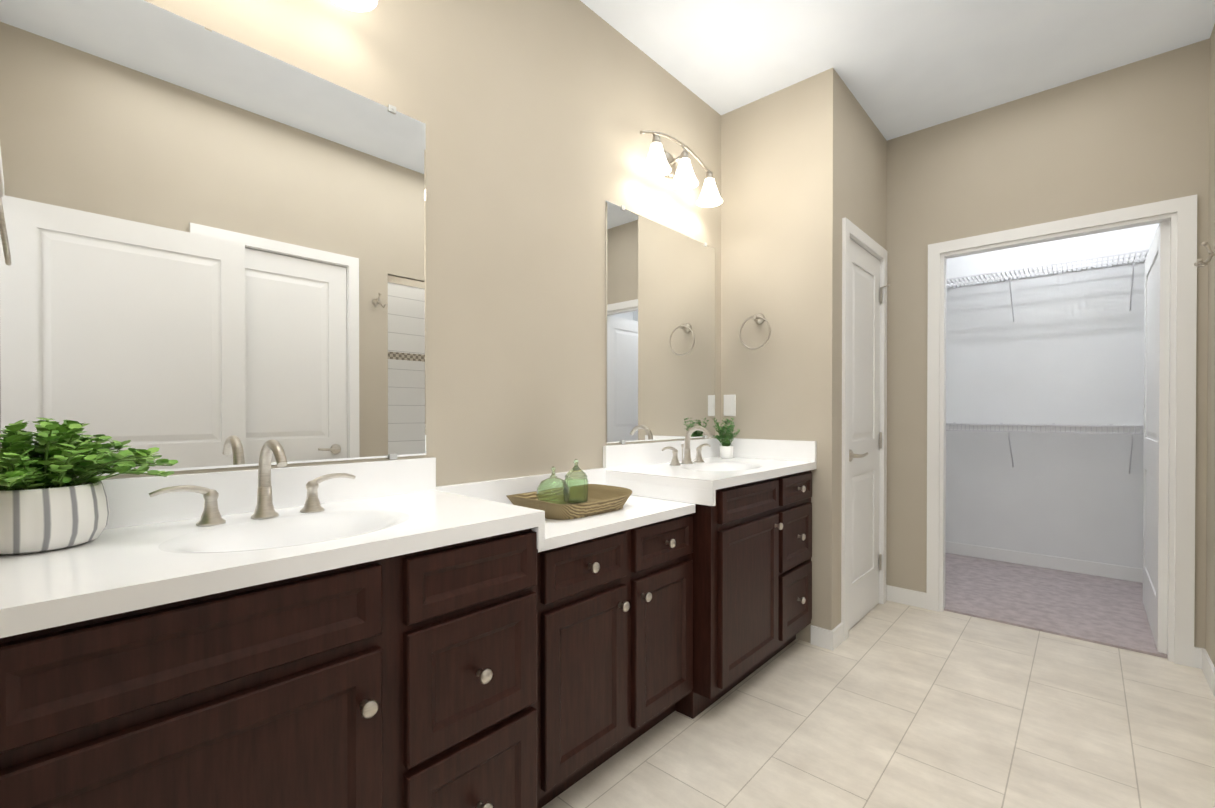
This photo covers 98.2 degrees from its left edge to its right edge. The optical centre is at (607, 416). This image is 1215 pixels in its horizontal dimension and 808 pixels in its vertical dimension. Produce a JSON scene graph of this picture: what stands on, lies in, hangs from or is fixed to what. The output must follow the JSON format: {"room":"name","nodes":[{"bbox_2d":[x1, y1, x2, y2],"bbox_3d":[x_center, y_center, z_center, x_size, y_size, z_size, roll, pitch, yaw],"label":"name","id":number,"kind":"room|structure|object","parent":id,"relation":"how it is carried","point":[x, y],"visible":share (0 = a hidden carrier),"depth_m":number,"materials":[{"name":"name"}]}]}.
{"room":"bathroom","nodes":[
{"label":"bathroom","id":0,"kind":"room"},
{"bbox_2d":[76,0,720,485],"bbox_3d":[-0.021,-0.272,2.285,0.100,2.785,7.000,0,0,42],"label":"wall","id":1,"kind":"structure","parent":0,"point":[536,116],"depth_m":1.87,"materials":[{"name":"beige paint"}]},
{"bbox_2d":[0,0,425,476],"bbox_3d":[-0.855,-0.387,1.284,0.012,1.028,0.891,0,0,42],"label":"mirror","id":2,"kind":"object","parent":1,"relation":"attached to","point":[212,249],"visible":0.92,"depth_m":1.20,"materials":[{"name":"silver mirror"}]},
{"bbox_2d":[332,0,376,11],"bbox_3d":[-0.822,-1.192,1.197,0.170,0.216,0.625,0,0,42],"label":"sconce","id":3,"kind":"object","parent":1,"relation":"attached to","point":[361,5],"visible":1,"depth_m":1.40,"materials":[{"name":"white glass"}]},
{"bbox_2d":[424,498,547,549],"bbox_3d":[-0.355,0.292,1.452,0.529,0.056,0.020,0,0,42],"label":"backsplash","id":4,"kind":"structure","parent":1,"relation":"attached to","point":[502,527],"depth_m":1.22,"materials":[{"name":"white stone"}]},
{"bbox_2d":[432,466,607,509],"bbox_3d":[-0.275,0.267,1.919,0.019,0.100,0.778,0,0,42],"label":"backsplash","id":5,"kind":"structure","parent":1,"relation":"attached to","point":[490,494],"depth_m":1.77,"materials":[{"name":"white stone"}]},
{"bbox_2d":[605,200,714,443],"bbox_3d":[0.293,-0.400,2.546,0.012,1.038,0.885,0,0,42],"label":"mirror","id":6,"kind":"object","parent":1,"relation":"attached to","point":[659,331],"visible":0.96,"depth_m":2.48,"materials":[{"name":"silver mirror"}]},
{"bbox_2d":[608,478,715,505],"bbox_3d":[0.182,0.288,2.043,0.529,0.056,0.020,0,0,42],"label":"backsplash","id":7,"kind":"structure","parent":1,"relation":"attached to","point":[701,495],"depth_m":1.98,"materials":[{"name":"white stone"}]},
{"bbox_2d":[640,131,722,206],"bbox_3d":[0.348,-1.179,2.484,0.170,0.216,0.625,0,0,42],"label":"sconce","id":8,"kind":"object","parent":1,"relation":"attached to","point":[659,162],"visible":1,"depth_m":2.46,"materials":[{"name":"white glass"}]},
{"bbox_2d":[721,68,839,642],"bbox_3d":[0.887,-0.275,2.762,0.603,2.785,0.100,0,0,42],"label":"wall","id":9,"kind":"structure","parent":0,"point":[780,211],"depth_m":2.66,"materials":[{"name":"beige paint"}]},
{"bbox_2d":[724,395,735,415],"bbox_3d":[0.668,-0.060,2.887,0.072,0.118,0.012,0,0,42],"label":"outlet","id":10,"kind":"object","parent":9,"relation":"attached to","point":[729,405],"visible":1,"depth_m":2.88,"materials":[{"name":"white plastic"}]},
{"bbox_2d":[739,313,770,349],"bbox_3d":[0.778,-0.443,2.745,0.176,0.194,0.070,0,0,42],"label":"towel ring","id":11,"kind":"object","parent":9,"relation":"attached to","point":[758,318],"visible":1,"depth_m":2.74,"materials":[{"name":"silver metal"}]},
{"bbox_2d":[839,78,886,623],"bbox_3d":[1.381,-0.276,2.931,0.100,2.785,0.815,0,0,42],"label":"wall","id":12,"kind":"structure","parent":0,"point":[863,174],"depth_m":2.79,"materials":[{"name":"beige paint"}]},
{"bbox_2d":[841,217,886,640],"bbox_3d":[1.386,0.064,2.928,0.116,2.105,0.740,0,0,42],"label":"door frame","id":13,"kind":"structure","parent":12,"relation":"attached to","point":[850,230],"depth_m":2.66,"materials":[{"name":"white wood"}]},
{"bbox_2d":[849,239,889,629],"bbox_3d":[1.436,0.095,2.905,0.100,2.028,0.638,0,0,42],"label":"door","id":14,"kind":"structure","parent":12,"relation":"in","point":[865,446],"depth_m":2.91,"materials":[{"name":"white wood"}]},
{"bbox_2d":[542,600,1214,807],"bbox_3d":[1.051,1.177,1.319,3.000,0.100,7.000,0,0,42],"label":"floor","id":15,"kind":"structure","parent":0,"point":[888,704],"depth_m":1.87,"materials":[{"name":"beige tile"}]},
{"bbox_2d":[0,474,811,807],"bbox_3d":[-0.062,0.737,1.758,0.554,0.774,2.668,0,0,42],"label":"bathroom vanity","id":16,"kind":"object","parent":15,"relation":"on","point":[382,634],"depth_m":1.03,"materials":[{"name":"brown wood"}]},
{"bbox_2d":[0,418,177,553],"bbox_3d":[-0.946,0.117,0.954,0.246,0.229,0.282,0,0,42],"label":"potted plant","id":17,"kind":"object","parent":16,"relation":"on","point":[59,505],"visible":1,"depth_m":0.91,"materials":[{"name":"plant"}]},
{"bbox_2d":[149,439,355,525],"bbox_3d":[-0.748,0.141,1.171,0.166,0.179,0.403,0,0,42],"label":"faucet","id":18,"kind":"object","parent":16,"relation":"on","point":[265,514],"depth_m":1.19,"materials":[{"name":"silver metal"}]},
{"bbox_2d":[432,494,695,549],"bbox_3d":[-0.112,0.333,1.772,0.458,0.031,0.778,0,0,42],"label":"countertop","id":19,"kind":"structure","parent":16,"relation":"on","point":[637,508],"depth_m":1.60,"materials":[{"name":"white stone"}]},
{"bbox_2d":[506,484,631,519],"bbox_3d":[-0.126,0.287,1.803,0.310,0.060,0.400,0,0,42],"label":"wicker tray","id":20,"kind":"object","parent":19,"relation":"on","point":[604,499],"visible":0.77,"depth_m":1.70,"materials":[{"name":"brown wicker"}]},
{"bbox_2d":[536,467,570,503],"bbox_3d":[-0.180,0.236,1.757,0.114,0.136,0.114,0,0,42],"label":"glass jar","id":21,"kind":"object","parent":20,"relation":"on","point":[553,488],"visible":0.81,"depth_m":1.72,"materials":[{"name":"green glass"}]},
{"bbox_2d":[564,459,587,502],"bbox_3d":[-0.111,0.227,1.863,0.086,0.152,0.086,0,0,42],"label":"glass jar","id":22,"kind":"object","parent":20,"relation":"on","point":[576,479],"visible":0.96,"depth_m":1.83,"materials":[{"name":"green glass"}]},
{"bbox_2d":[661,426,711,465],"bbox_3d":[0.413,0.133,2.447,0.166,0.179,0.403,0,0,42],"label":"faucet","id":23,"kind":"object","parent":16,"relation":"on","point":[687,461],"depth_m":2.47,"materials":[{"name":"silver metal"}]},
{"bbox_2d":[711,417,739,458],"bbox_3d":[0.620,0.113,2.784,0.144,0.215,0.130,0,0,42],"label":"potted plant","id":24,"kind":"object","parent":16,"relation":"on","point":[726,450],"visible":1,"depth_m":2.76,"materials":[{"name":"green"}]},
{"bbox_2d":[944,553,1166,657],"bbox_3d":[2.709,1.109,3.290,2.600,0.012,1.431,0,0,42],"label":"floor","id":25,"kind":"structure","parent":15,"relation":"on","point":[1107,611],"depth_m":3.15,"materials":[{"name":"grey carpet"}]},
{"bbox_2d":[580,0,1214,140],"bbox_3d":[1.051,-1.708,1.301,3.000,0.100,7.000,0,0,42],"label":"ceiling","id":26,"kind":"structure","parent":0,"point":[903,67],"depth_m":2.35,"materials":[{"name":"white paint"}]},
{"bbox_2d":[886,38,1209,648],"bbox_3d":[2.282,-0.274,2.737,2.700,2.785,0.110,0,0,42],"label":"wall","id":27,"kind":"structure","parent":0,"point":[1131,134],"depth_m":2.74,"materials":[{"name":"beige paint"}]},
{"bbox_2d":[926,194,1196,667],"bbox_3d":[2.277,0.066,2.743,1.040,2.105,0.142,0,0,42],"label":"door frame","id":28,"kind":"structure","parent":27,"relation":"attached to","point":[1180,213],"depth_m":2.41,"materials":[{"name":"white wood"}]},
{"bbox_2d":[1143,220,1169,653],"bbox_3d":[2.886,0.094,2.763,0.048,2.020,0.947,0,0,42],"label":"closet door","id":29,"kind":"structure","parent":27,"relation":"in","point":[1156,419],"depth_m":2.55,"materials":[{"name":"white wood"}]},
{"bbox_2d":[945,223,1158,568],"bbox_3d":[3.261,-0.281,3.814,2.700,2.785,0.100,0,0,42],"label":"wall","id":30,"kind":"structure","parent":0,"point":[1065,348],"depth_m":3.79,"materials":[{"name":"white paint"}]},
{"bbox_2d":[945,541,1142,582],"bbox_3d":[3.191,1.054,3.811,2.588,0.090,0.012,0,0,42],"label":"baseboard","id":31,"kind":"structure","parent":30,"relation":"attached to","point":[1038,560],"depth_m":3.81,"materials":[{"name":"white wood"}]},
{"bbox_2d":[946,422,1143,473],"bbox_3d":[3.088,0.217,3.701,2.560,0.334,0.304,0,0,42],"label":"wire shelf","id":32,"kind":"object","parent":30,"relation":"attached to","point":[1050,425],"visible":0.5,"depth_m":3.60,"materials":[{"name":"white metal"}]},
{"bbox_2d":[946,249,1148,321],"bbox_3d":[3.088,-0.873,3.694,2.560,0.334,0.304,0,0,42],"label":"wire shelf","id":33,"kind":"object","parent":30,"relation":"attached to","point":[1047,271],"visible":0.46,"depth_m":3.64,"materials":[{"name":"white metal"}]},
{"bbox_2d":[1205,24,1214,666],"bbox_3d":[0.930,-0.260,0.359,0.100,2.785,5.229,0,0,42],"label":"wall","id":34,"kind":"structure","parent":0,"point":[1210,579],"depth_m":2.26,"materials":[{"name":"beige paint"}]},
{"bbox_2d":[1194,241,1214,267],"bbox_3d":[2.297,-0.621,2.000,0.088,0.094,0.074,0,0,42],"label":"robe hook","id":35,"kind":"object","parent":34,"relation":"attached to","point":[1199,263],"visible":1,"depth_m":2.00,"materials":[{"name":"silver metal"}]},
{"bbox_2d":[1194,647,1214,696],"bbox_3d":[2.312,1.078,1.983,0.028,0.090,0.979,0,0,42],"label":"baseboard","id":36,"kind":"structure","parent":34,"relation":"attached to","point":[1202,660],"depth_m":2.26,"materials":[{"name":"white wood"}]},
{"bbox_3d":[-0.498,-0.259,0.275,1.900,2.785,0.100,0,0,42],"label":"wall","id":37,"kind":"structure","parent":0,"visible":0},
{"bbox_2d":[0,170,3,196],"bbox_3d":[-0.937,-0.431,0.779,0.176,0.193,0.056,0,0,42],"label":"towel ring","id":38,"kind":"object","parent":37,"relation":"attached to","point":[1,190],"visible":1,"depth_m":0.78,"materials":[{"name":"silver metal"}]}
]}

